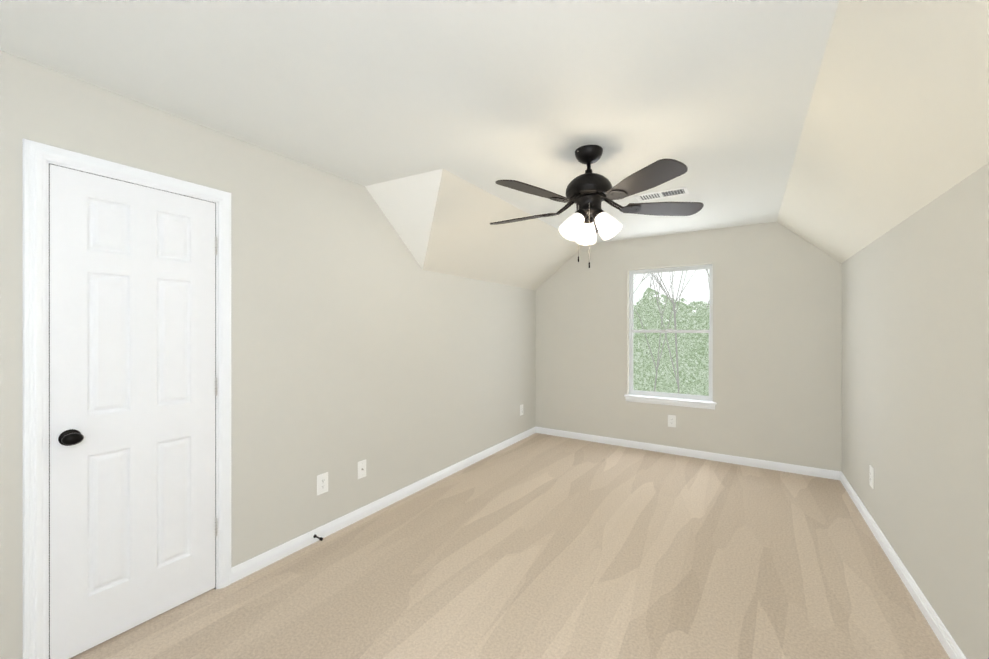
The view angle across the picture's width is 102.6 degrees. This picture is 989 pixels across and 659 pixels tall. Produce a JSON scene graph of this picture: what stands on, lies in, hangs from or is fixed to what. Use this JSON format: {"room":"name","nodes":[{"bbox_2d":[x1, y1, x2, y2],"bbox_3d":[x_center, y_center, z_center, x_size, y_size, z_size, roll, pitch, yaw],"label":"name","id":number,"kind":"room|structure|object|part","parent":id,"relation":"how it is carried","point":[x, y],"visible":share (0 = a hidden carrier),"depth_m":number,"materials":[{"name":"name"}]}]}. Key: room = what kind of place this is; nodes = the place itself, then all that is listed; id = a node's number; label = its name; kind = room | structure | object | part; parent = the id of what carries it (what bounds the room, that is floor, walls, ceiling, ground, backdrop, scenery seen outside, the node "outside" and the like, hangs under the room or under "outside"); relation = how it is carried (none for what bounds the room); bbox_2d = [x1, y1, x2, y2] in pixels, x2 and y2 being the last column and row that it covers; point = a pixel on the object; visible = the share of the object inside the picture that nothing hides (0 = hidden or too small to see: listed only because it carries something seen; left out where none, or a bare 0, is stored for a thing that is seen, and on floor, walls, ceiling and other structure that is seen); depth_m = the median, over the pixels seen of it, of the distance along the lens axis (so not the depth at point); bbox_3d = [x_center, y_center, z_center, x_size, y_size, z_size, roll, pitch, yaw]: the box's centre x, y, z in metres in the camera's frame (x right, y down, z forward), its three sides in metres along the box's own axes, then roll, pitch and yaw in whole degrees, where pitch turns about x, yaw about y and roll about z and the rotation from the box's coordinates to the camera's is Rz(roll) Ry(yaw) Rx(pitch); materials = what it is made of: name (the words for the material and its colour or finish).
{"room":"empty bedroom","nodes":[
{"label":"empty bedroom","id":0,"kind":"room"},
{"bbox_2d":[0,50,535,658],"bbox_3d":[-1.220,0.090,3.161,0.740,2.766,5.692,0,0,32],"label":"wall","id":1,"kind":"structure","parent":0,"point":[358,334],"depth_m":2.48,"materials":[{"name":"greige paint"}]},
{"bbox_2d":[23,138,230,658],"bbox_3d":[-1.675,0.321,1.868,0.158,2.106,0.730,0,0,32],"label":"door frame","id":2,"kind":"structure","parent":1,"relation":"attached to","point":[39,158],"depth_m":1.57,"materials":[{"name":"white paint"}]},
{"bbox_2d":[50,164,217,658],"bbox_3d":[-1.613,0.350,1.832,0.099,2.023,0.596,0,0,32],"label":"door","id":3,"kind":"structure","parent":1,"relation":"in","point":[132,405],"depth_m":1.79,"materials":[{"name":"white paint"}]},
{"bbox_3d":[-1.747,0.449,1.617,0.094,0.067,0.091,0,0,32],"label":"knob","id":4,"kind":"part","parent":3,"relation":"part of","materials":[{"name":"black metal"}]},
{"bbox_3d":[-1.477,0.304,2.092,0.040,1.578,0.011,0,0,32],"label":"door hinges","id":5,"kind":"part","parent":3,"relation":"part of","materials":[{"name":"white metal"}]},
{"bbox_2d":[317,472,327,494],"bbox_3d":[-1.130,1.019,2.606,0.008,0.130,0.082,0,0,32],"label":"electrical outlet plate","id":6,"kind":"object","parent":1,"relation":"attached to","point":[322,483],"depth_m":2.60,"materials":[{"name":"white plastic"}]},
{"bbox_2d":[358,459,365,478],"bbox_3d":[-0.957,1.019,2.872,0.014,0.125,0.075,0,0,32],"label":"electrical outlet plate","id":7,"kind":"object","parent":1,"relation":"attached to","point":[361,464],"depth_m":2.87,"materials":[{"name":"white plastic"}]},
{"bbox_2d":[231,427,534,582],"bbox_3d":[-0.437,1.334,3.691,0.014,0.078,3.677,0,0,32],"label":"baseboard","id":8,"kind":"structure","parent":1,"relation":"attached to","point":[250,566],"depth_m":2.80,"materials":[{"name":"white paint"}]},
{"bbox_2d":[520,404,522,415],"bbox_3d":[0.339,1.008,4.918,0.008,0.130,0.082,0,0,32],"label":"electrical outlet plate","id":9,"kind":"object","parent":1,"relation":"attached to","point":[521,406],"depth_m":4.91,"materials":[{"name":"white plastic"}]},
{"bbox_2d":[0,0,988,289],"bbox_3d":[0.397,-0.805,2.134,3.164,0.595,5.412,0,0,32],"label":"ceiling","id":10,"kind":"structure","parent":0,"point":[840,130],"depth_m":1.69,"materials":[{"name":"paint"}]},
{"bbox_2d":[490,145,703,267],"bbox_3d":[0.508,-0.693,2.349,1.244,0.698,1.295,0,0,32],"label":"fan","id":11,"kind":"object","parent":10,"relation":"hanging from","point":[588,192],"visible":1,"depth_m":2.24,"materials":[{"name":"black metal"}]},
{"bbox_2d":[634,187,688,201],"bbox_3d":[1.295,-1.038,3.073,0.370,0.008,0.170,0,0,32],"label":"ceiling vent","id":12,"kind":"object","parent":10,"relation":"in","point":[663,194],"visible":1,"depth_m":3.07,"materials":[{"name":"white plastic"}]},
{"bbox_2d":[70,433,949,658],"bbox_3d":[0.395,1.424,2.136,3.366,0.100,5.692,0,0,32],"label":"floor","id":13,"kind":"structure","parent":0,"point":[539,546],"depth_m":2.17,"materials":[{"name":"carpet"}]},
{"bbox_2d":[536,222,841,471],"bbox_3d":[1.884,0.040,4.479,3.086,2.666,0.140,0,0,32],"label":"wall","id":14,"kind":"structure","parent":0,"point":[777,341],"depth_m":4.07,"materials":[{"name":"beige paint"}]},
{"bbox_2d":[624,264,716,409],"bbox_3d":[1.945,0.079,4.419,0.938,1.528,0.165,0,0,32],"label":"window","id":15,"kind":"structure","parent":14,"relation":"in","point":[632,331],"depth_m":4.39,"materials":[{"name":"plastic"}]},
{"bbox_2d":[668,415,675,426],"bbox_3d":[1.949,1.014,4.350,0.082,0.130,0.008,0,0,32],"label":"electrical outlet plate","id":16,"kind":"object","parent":14,"relation":"attached to","point":[671,418],"depth_m":4.35,"materials":[{"name":"white plastic"}]},
{"bbox_2d":[535,427,838,479],"bbox_3d":[1.844,1.334,4.413,3.030,0.078,0.014,0,0,32],"label":"baseboard","id":17,"kind":"structure","parent":14,"relation":"attached to","point":[804,470],"depth_m":4.19,"materials":[{"name":"white paint"}]},
{"bbox_2d":[842,163,988,658],"bbox_3d":[1.757,0.041,1.271,0.140,2.666,5.692,0,0,32],"label":"wall","id":18,"kind":"structure","parent":0,"point":[915,361],"depth_m":1.86,"materials":[{"name":"beige paint"}]},
{"bbox_2d":[870,465,873,488],"bbox_3d":[2.593,1.019,2.726,0.008,0.140,0.085,0,0,32],"label":"electrical outlet plate","id":19,"kind":"object","parent":18,"relation":"attached to","point":[871,468],"depth_m":2.71,"materials":[{"name":"white plastic"}]},
{"bbox_2d":[839,471,965,658],"bbox_3d":[1.692,1.335,1.312,0.014,0.078,5.412,0,0,32],"label":"baseboard","id":20,"kind":"structure","parent":18,"relation":"attached to","point":[930,615],"depth_m":2.07,"materials":[{"name":"white paint"}]},
{"label":"outside","id":21,"kind":"structure","parent":0,"visible":0},
{"bbox_2d":[634,269,708,321],"bbox_3d":[10.195,-2.631,20.440,32.000,20.000,0.001,0,0,32],"label":"sky","id":22,"kind":"structure","parent":21,"point":[700,276],"depth_m":20.74,"materials":[{"name":"white"}]},
{"label":"ground","id":23,"kind":"structure","parent":21,"visible":0},
{"bbox_2d":[633,269,708,395],"bbox_3d":[6.096,-1.822,15.349,12.404,12.701,14.421,0,0,32],"label":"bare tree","id":24,"kind":"object","parent":23,"relation":"on","point":[645,311],"depth_m":14.30,"materials":[{"name":"green plant"}]}
]}

